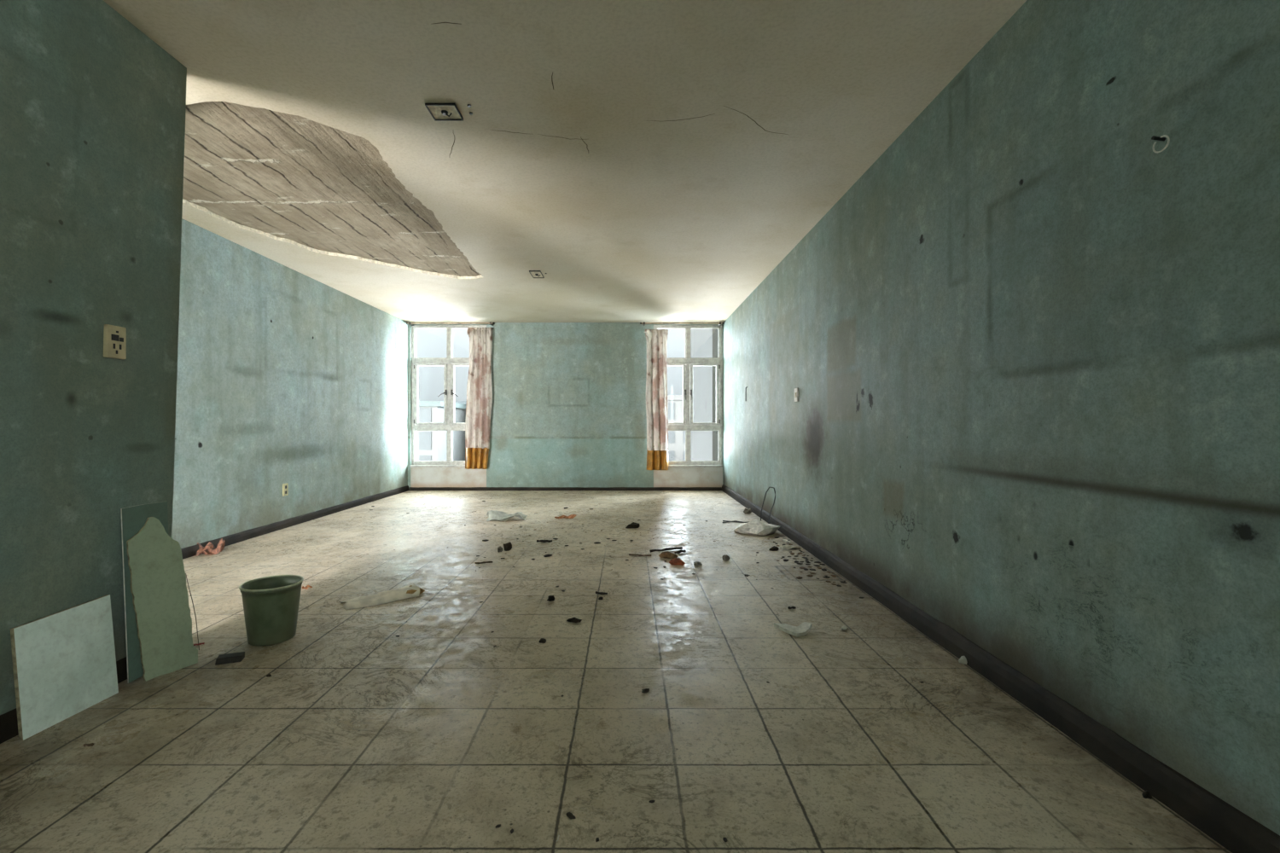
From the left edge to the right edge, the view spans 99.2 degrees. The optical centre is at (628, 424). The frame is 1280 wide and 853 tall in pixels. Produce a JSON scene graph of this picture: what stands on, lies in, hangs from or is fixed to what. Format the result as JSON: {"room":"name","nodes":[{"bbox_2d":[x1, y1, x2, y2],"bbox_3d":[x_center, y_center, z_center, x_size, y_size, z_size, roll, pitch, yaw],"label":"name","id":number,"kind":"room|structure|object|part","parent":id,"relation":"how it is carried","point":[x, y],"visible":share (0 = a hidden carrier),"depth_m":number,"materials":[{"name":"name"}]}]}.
{"room":"abandoned empty room","nodes":[
{"label":"abandoned empty room","id":0,"kind":"room"},
{"bbox_2d":[0,0,186,715],"bbox_3d":[-2.092,-0.276,-0.071,0.215,2.652,5.082,0,0,0],"label":"wall partition","id":1,"kind":"structure","parent":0,"point":[92,108],"depth_m":2.01,"materials":[{"name":"paint"}]},
{"bbox_2d":[0,657,127,744],"bbox_3d":[-2.069,1.006,-0.065,0.022,0.088,5.070,0,0,0],"label":"baseboard","id":2,"kind":"structure","parent":1,"relation":"attached to","point":[8,724],"depth_m":1.82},
{"bbox_2d":[103,324,126,359],"bbox_3d":[-2.024,-0.323,2.147,0.022,0.128,0.080,0,0,0],"label":"power outlet","id":3,"kind":"object","parent":1,"relation":"attached to","point":[114,337],"visible":1,"depth_m":2.14,"materials":[{"name":"plastic"}]},
{"bbox_2d":[171,218,407,548],"bbox_3d":[-3.574,-0.401,3.095,0.200,2.902,11.390,0,0,0],"label":"wall","id":4,"kind":"structure","parent":0,"point":[285,375],"depth_m":5.35,"materials":[{"name":"paint"}]},
{"bbox_2d":[282,482,288,496],"bbox_3d":[-3.468,0.665,5.510,0.016,0.124,0.076,0,0,0],"label":"power outlet","id":5,"kind":"object","parent":4,"relation":"attached to","point":[285,486],"visible":1,"depth_m":5.50,"materials":[{"name":"plastic"}]},
{"bbox_2d":[180,485,409,559],"bbox_3d":[-3.462,1.008,2.995,0.024,0.083,11.190,0,0,0],"label":"baseboard","id":6,"kind":"structure","parent":4,"relation":"attached to","point":[188,552],"depth_m":5.52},
{"bbox_2d":[103,0,1026,322],"bbox_3d":[-0.983,-1.727,2.995,4.982,0.251,11.190,0,0,0],"label":"ceiling","id":7,"kind":"structure","parent":0,"point":[658,160],"depth_m":2.98,"materials":[{"name":"paint"}]},
{"bbox_2d":[424,103,472,121],"bbox_3d":[-0.902,-1.589,2.785,0.224,0.026,0.140,0,0,0],"label":"junction box","id":8,"kind":"object","parent":7,"relation":"attached to","point":[439,112],"visible":1,"depth_m":2.78,"materials":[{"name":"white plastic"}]},
{"bbox_2d":[529,270,546,278],"bbox_3d":[-0.950,-1.589,5.807,0.169,0.026,0.260,0,0,0],"label":"junction box","id":9,"kind":"object","parent":7,"relation":"attached to","point":[535,274],"visible":1,"depth_m":5.80,"materials":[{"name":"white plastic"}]},
{"bbox_2d":[407,322,723,487],"bbox_3d":[-0.983,-0.401,8.690,4.982,2.902,0.200,0,0,0],"label":"wall","id":10,"kind":"structure","parent":0,"point":[568,403],"depth_m":8.59,"materials":[{"name":"paint"}]},
{"bbox_2d":[406,322,494,467],"bbox_3d":[-2.765,-0.451,8.566,1.374,2.268,0.227,0,0,0],"label":"window","id":11,"kind":"structure","parent":10,"relation":"in","point":[449,363],"depth_m":8.62,"materials":[{"name":"white paint"}]},
{"bbox_3d":[-2.833,0.668,8.589,1.191,0.033,0.059,0,0,0],"label":"sill","id":12,"kind":"part","parent":11,"relation":"part of","materials":[{"name":"white paint"}]},
{"bbox_3d":[-2.931,-0.483,8.582,0.133,0.120,0.053,0,0,0],"label":"handle","id":13,"kind":"part","parent":11,"relation":"part of","materials":[{"name":"metal"}]},
{"bbox_3d":[-2.765,-1.568,8.470,1.350,0.023,0.023,0,0,0],"label":"rod","id":14,"kind":"part","parent":11,"relation":"part of","materials":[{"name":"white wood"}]},
{"bbox_3d":[-2.765,-1.568,8.521,1.374,0.035,0.137,0,0,0],"label":"curtain rail","id":15,"kind":"part","parent":11,"relation":"part of","materials":[{"name":"white metal"}]},
{"bbox_2d":[465,327,493,469],"bbox_3d":[-2.324,-0.402,8.468,0.436,2.197,0.097,0,0,0],"label":"curtain","id":16,"kind":"object","parent":11,"relation":"hanging from","point":[479,386],"visible":1,"depth_m":8.46,"materials":[{"name":"white fabric"}]},
{"bbox_2d":[409,487,721,490],"bbox_3d":[-0.983,1.024,8.580,4.922,0.053,0.020,0,0,0],"label":"baseboard","id":17,"kind":"structure","parent":10,"relation":"attached to","point":[410,488],"depth_m":8.57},
{"bbox_2d":[640,322,724,467],"bbox_3d":[0.842,-0.451,8.566,1.307,2.268,0.227,0,0,0],"label":"window","id":18,"kind":"structure","parent":10,"relation":"in","point":[688,362],"depth_m":8.62,"materials":[{"name":"white paint"}]},
{"bbox_2d":[644,329,668,470],"bbox_3d":[0.437,-0.378,8.432,0.385,2.191,0.174,0,0,0],"label":"curtain","id":19,"kind":"object","parent":18,"relation":"hanging from","point":[656,380],"visible":1,"depth_m":8.46,"materials":[{"name":"fabric"}]},
{"bbox_3d":[0.840,-1.568,8.521,1.304,0.035,0.137,0,0,0],"label":"curtain rail","id":20,"kind":"part","parent":18,"relation":"part of","materials":[{"name":"white metal"}]},
{"bbox_3d":[0.840,-1.568,8.470,1.280,0.023,0.023,0,0,0],"label":"rod","id":21,"kind":"part","parent":18,"relation":"part of","materials":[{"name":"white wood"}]},
{"bbox_3d":[0.951,0.668,8.589,1.089,0.033,0.059,0,0,0],"label":"sill","id":22,"kind":"part","parent":18,"relation":"part of","materials":[{"name":"white paint"}]},
{"bbox_2d":[0,490,1231,852],"bbox_3d":[-1.000,1.110,3.000,5.500,0.120,11.500,0,0,0],"label":"floor","id":23,"kind":"structure","parent":0,"point":[341,749],"depth_m":1.96,"materials":[{"name":"tile"}]},
{"bbox_2d":[10,594,118,740],"bbox_3d":[-2.021,0.859,1.966,0.045,0.385,0.323,0,0,3],"label":"board","id":24,"kind":"object","parent":23,"relation":"on","point":[64,662],"visible":1,"depth_m":1.94,"materials":[{"name":"white"}]},
{"bbox_2d":[83,743,93,746],"bbox_3d":[-1.755,1.045,1.772,0.028,0.010,0.009,0,0,-6],"label":"twig","id":25,"kind":"object","parent":23,"relation":"on","point":[90,744],"visible":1,"depth_m":1.77,"materials":[{"name":"brown wood"}]},
{"bbox_2d":[120,501,168,683],"bbox_3d":[-2.036,0.695,2.308,0.028,0.710,0.218,0,0,0],"label":"board","id":26,"kind":"object","parent":23,"relation":"on","point":[133,519],"visible":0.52,"depth_m":2.23,"materials":[{"name":"green paint"}]},
{"bbox_2d":[126,517,199,681],"bbox_3d":[-1.958,0.720,2.299,0.054,0.662,0.239,0,0,24],"label":"board","id":27,"kind":"object","parent":23,"relation":"on","point":[159,591],"visible":1,"depth_m":2.28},
{"bbox_2d":[193,538,225,556],"bbox_3d":[-3.406,0.990,4.408,0.222,0.120,0.132,0,0,-23],"label":"scrap","id":28,"kind":"object","parent":23,"relation":"on","point":[210,549],"visible":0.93,"depth_m":4.40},
{"bbox_2d":[215,651,244,665],"bbox_3d":[-1.760,1.037,2.409,0.099,0.026,0.055,0,0,-20],"label":"block","id":29,"kind":"object","parent":23,"relation":"on","point":[235,657],"visible":1,"depth_m":2.40,"materials":[{"name":"black wood"}]},
{"bbox_2d":[238,575,303,646],"bbox_3d":[-1.741,0.911,2.664,0.267,0.277,0.267,0,0,-9],"label":"bucket","id":30,"kind":"object","parent":23,"relation":"on","point":[270,603],"visible":1,"depth_m":2.58,"materials":[{"name":"green plastic"}]},
{"bbox_2d":[302,585,312,589],"bbox_3d":[-2.046,1.040,3.472,0.059,0.021,0.030,0,0,-11],"label":"scrap","id":31,"kind":"object","parent":23,"relation":"on","point":[306,586],"visible":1,"depth_m":3.46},
{"bbox_2d":[341,584,424,610],"bbox_3d":[-1.458,1.021,3.263,0.461,0.058,0.190,0,0,-36],"label":"packet","id":32,"kind":"object","parent":23,"relation":"on","point":[409,591],"visible":1,"depth_m":3.22,"materials":[{"name":"paper"}]},
{"bbox_2d":[475,561,492,564],"bbox_3d":[-1.082,1.040,4.085,0.129,0.019,0.020,0,0,-17],"label":"twig","id":33,"kind":"object","parent":23,"relation":"on","point":[483,561],"visible":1,"depth_m":4.08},
{"bbox_2d":[497,546,502,552],"bbox_3d":[-1.049,1.027,4.465,0.039,0.046,0.037,0,0,-31],"label":"lump","id":34,"kind":"object","parent":23,"relation":"on","point":[499,549],"visible":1,"depth_m":4.46,"materials":[{"name":"grey stone"}]},
{"bbox_2d":[486,510,527,521],"bbox_3d":[-1.334,0.999,5.980,0.446,0.102,0.225,0,0,-6],"label":"plastic sheet","id":35,"kind":"object","parent":23,"relation":"on","point":[493,515],"visible":1,"depth_m":5.97,"materials":[{"name":"white plastic"}]},
{"bbox_2d":[503,542,511,551],"bbox_3d":[-1.000,1.016,4.526,0.063,0.069,0.061,0,0,-37],"label":"lump","id":36,"kind":"object","parent":23,"relation":"on","point":[508,547],"visible":1,"depth_m":4.51,"materials":[{"name":"black stone"}]},
{"bbox_2d":[538,638,546,643],"bbox_3d":[-0.411,1.041,2.616,0.035,0.018,0.022,0,0,0],"label":"chip","id":37,"kind":"object","parent":23,"relation":"on","point":[542,640],"visible":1,"depth_m":2.61,"materials":[{"name":"black stone"}]},
{"bbox_2d":[536,540,552,542],"bbox_3d":[-0.740,1.037,4.819,0.138,0.026,0.029,0,0,0],"label":"strip","id":38,"kind":"object","parent":23,"relation":"on","point":[541,541],"visible":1,"depth_m":4.81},
{"bbox_2d":[546,595,554,601],"bbox_3d":[-0.459,1.035,3.236,0.046,0.030,0.030,0,0,23],"label":"chip","id":39,"kind":"object","parent":23,"relation":"on","point":[550,598],"visible":1,"depth_m":3.23,"materials":[{"name":"black stone"}]},
{"bbox_2d":[554,514,575,518],"bbox_3d":[-0.697,1.032,6.091,0.243,0.036,0.124,0,0,-6],"label":"scrap","id":40,"kind":"object","parent":23,"relation":"on","point":[572,516],"visible":1,"depth_m":6.06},
{"bbox_2d":[565,812,575,819],"bbox_3d":[-0.153,1.045,1.452,0.029,0.010,0.015,0,0,34],"label":"chip","id":41,"kind":"object","parent":23,"relation":"on","point":[569,815],"visible":1,"depth_m":1.45,"materials":[{"name":"black stone"}]},
{"bbox_2d":[566,617,581,622],"bbox_3d":[-0.283,1.037,2.887,0.082,0.025,0.036,0,0,27],"label":"chip","id":42,"kind":"object","parent":23,"relation":"on","point":[573,619],"visible":1,"depth_m":2.88,"materials":[{"name":"black stone"}]},
{"bbox_2d":[595,591,607,594],"bbox_3d":[-0.164,1.041,3.349,0.076,0.017,0.019,0,0,20],"label":"strip","id":43,"kind":"object","parent":23,"relation":"on","point":[596,592],"visible":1,"depth_m":3.34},
{"bbox_2d":[625,522,639,528],"bbox_3d":[0.044,1.020,5.488,0.151,0.060,0.055,0,0,-6],"label":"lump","id":44,"kind":"object","parent":23,"relation":"on","point":[633,525],"visible":1,"depth_m":5.47,"materials":[{"name":"black stone"}]},
{"bbox_2d":[628,553,651,556],"bbox_3d":[0.095,1.041,4.325,0.177,0.017,0.023,0,0,5],"label":"twig","id":45,"kind":"object","parent":23,"relation":"on","point":[629,554],"visible":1,"depth_m":4.32,"materials":[{"name":"brown wood"}]},
{"bbox_2d":[641,688,649,692],"bbox_3d":[0.068,1.044,2.132,0.034,0.013,0.016,0,0,-17],"label":"chip","id":46,"kind":"object","parent":23,"relation":"on","point":[646,690],"visible":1,"depth_m":2.13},
{"bbox_2d":[649,546,682,552],"bbox_3d":[0.316,1.037,4.497,0.298,0.026,0.029,0,0,-24],"label":"twig","id":47,"kind":"object","parent":23,"relation":"on","point":[678,548],"visible":1,"depth_m":4.49,"materials":[{"name":"black wood"}]},
{"bbox_2d":[658,551,677,558],"bbox_3d":[0.312,1.024,4.269,0.159,0.053,0.068,0,0,20],"label":"bark piece","id":48,"kind":"object","parent":23,"relation":"on","point":[667,555],"visible":0.96,"depth_m":4.25,"materials":[{"name":"brown wood"}]},
{"bbox_2d":[669,558,685,565],"bbox_3d":[0.367,1.025,4.066,0.124,0.050,0.055,0,0,11],"label":"scrap","id":49,"kind":"object","parent":23,"relation":"on","point":[677,561],"visible":1,"depth_m":4.04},
{"bbox_2d":[674,549,686,553],"bbox_3d":[0.421,1.035,4.410,0.101,0.031,0.025,0,0,-29],"label":"twig","id":50,"kind":"object","parent":23,"relation":"on","point":[681,550],"visible":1,"depth_m":4.40,"materials":[{"name":"black wood"}]},
{"bbox_2d":[693,561,702,566],"bbox_3d":[0.518,1.036,4.036,0.066,0.029,0.037,0,0,0],"label":"chip","id":51,"kind":"object","parent":23,"relation":"on","point":[696,563],"visible":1,"depth_m":4.03,"materials":[{"name":"grey stone"}]},
{"bbox_2d":[722,554,730,561],"bbox_3d":[0.756,1.027,4.186,0.062,0.045,0.036,0,0,0],"label":"chip","id":52,"kind":"object","parent":23,"relation":"on","point":[725,557],"visible":1,"depth_m":4.17,"materials":[{"name":"grey stone"}]},
{"bbox_2d":[743,507,751,513],"bbox_3d":[1.396,1.016,6.382,0.107,0.068,0.066,0,0,0],"label":"chip","id":53,"kind":"object","parent":23,"relation":"on","point":[745,511],"visible":1,"depth_m":6.36,"materials":[{"name":"grey stone"}]},
{"bbox_2d":[722,487,775,523],"bbox_3d":[1.257,0.845,5.696,0.576,0.405,0.169,0,0,30],"label":"cable","id":54,"kind":"object","parent":23,"relation":"on","point":[769,487],"visible":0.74,"depth_m":5.57,"materials":[{"name":"metal"}]},
{"bbox_2d":[733,518,779,535],"bbox_3d":[1.248,0.984,5.269,0.377,0.131,0.344,0,0,42],"label":"plaster slab","id":55,"kind":"object","parent":23,"relation":"on","point":[756,526],"visible":1,"depth_m":5.17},
{"bbox_2d":[768,546,778,551],"bbox_3d":[1.210,1.034,4.526,0.084,0.031,0.040,0,0,-6],"label":"chip","id":56,"kind":"object","parent":23,"relation":"on","point":[773,549],"visible":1,"depth_m":4.51,"materials":[{"name":"black stone"}]},
{"bbox_2d":[779,545,801,549],"bbox_3d":[1.365,1.038,4.588,0.174,0.025,0.087,0,0,-6],"label":"fragment","id":57,"kind":"object","parent":23,"relation":"on","point":[783,547],"visible":1,"depth_m":4.58,"materials":[{"name":"concrete"}]},
{"bbox_2d":[773,622,811,637],"bbox_3d":[0.841,1.034,2.742,0.193,0.033,0.117,0,0,0],"label":"fragment","id":58,"kind":"object","parent":23,"relation":"on","point":[802,630],"visible":1,"depth_m":2.74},
{"bbox_2d":[958,656,967,664],"bbox_3d":[1.470,1.032,2.384,0.034,0.035,0.027,0,0,-1],"label":"chip","id":59,"kind":"object","parent":23,"relation":"on","point":[962,660],"visible":1,"depth_m":2.38,"materials":[{"name":"paint"}]},
{"bbox_2d":[1141,791,1151,799],"bbox_3d":[1.457,1.039,1.530,0.026,0.021,0.017,0,0,-11],"label":"chip","id":60,"kind":"object","parent":23,"relation":"on","point":[1146,794],"visible":1,"depth_m":1.52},
{"bbox_2d":[723,0,1279,835],"bbox_3d":[1.608,-0.401,3.095,0.200,2.902,11.390,0,0,0],"label":"wall","id":61,"kind":"structure","parent":0,"point":[1031,352],"depth_m":1.85,"materials":[{"name":"paint"}]},
{"bbox_2d":[794,388,798,401],"bbox_3d":[1.500,-0.259,4.859,0.020,0.120,0.090,0,0,0],"label":"light switch","id":62,"kind":"object","parent":61,"relation":"attached to","point":[796,390],"visible":1,"depth_m":4.83,"materials":[{"name":"white paint"}]},
{"bbox_2d":[721,484,1279,852],"bbox_3d":[1.492,1.001,2.995,0.032,0.098,11.190,0,0,0],"label":"baseboard","id":63,"kind":"structure","parent":61,"relation":"attached to","point":[1236,832],"depth_m":1.78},
{"bbox_2d":[1151,134,1169,152],"bbox_3d":[1.492,-0.784,1.526,0.037,0.049,0.051,0,0,44],"label":"wall hook","id":64,"kind":"object","parent":61,"relation":"attached to","point":[1154,137],"visible":1,"depth_m":1.52,"materials":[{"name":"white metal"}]},
{"label":"outside","id":65,"kind":"structure","parent":0,"visible":0},
{"bbox_2d":[691,328,718,460],"bbox_3d":[2.800,-2.375,17.100,1.800,11.850,6.400,0,0,0],"label":"building","id":66,"kind":"structure","parent":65,"point":[704,341],"depth_m":15.68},
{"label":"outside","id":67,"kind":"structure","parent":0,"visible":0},
{"bbox_3d":[0.000,3.650,87.000,160.000,0.200,106.000,0,0,0],"label":"street","id":68,"kind":"object","parent":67,"visible":0},
{"bbox_2d":[416,401,466,460],"bbox_3d":[-15.800,1.025,40.000,7.000,5.050,8.600,0,0,0],"label":"building","id":69,"kind":"structure","parent":68,"relation":"on","point":[431,445],"depth_m":36.00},
{"bbox_2d":[442,401,466,404],"bbox_3d":[-24.000,0.525,65.000,32.600,6.050,10.600,0,0,0],"label":"building","id":70,"kind":"structure","parent":68,"relation":"on","point":[456,402],"depth_m":59.70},
{"bbox_2d":[667,395,685,460],"bbox_3d":[4.350,0.725,45.000,4.300,5.650,10.600,0,0,0],"label":"building","id":71,"kind":"structure","parent":68,"relation":"on","point":[676,439],"depth_m":40.00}
]}

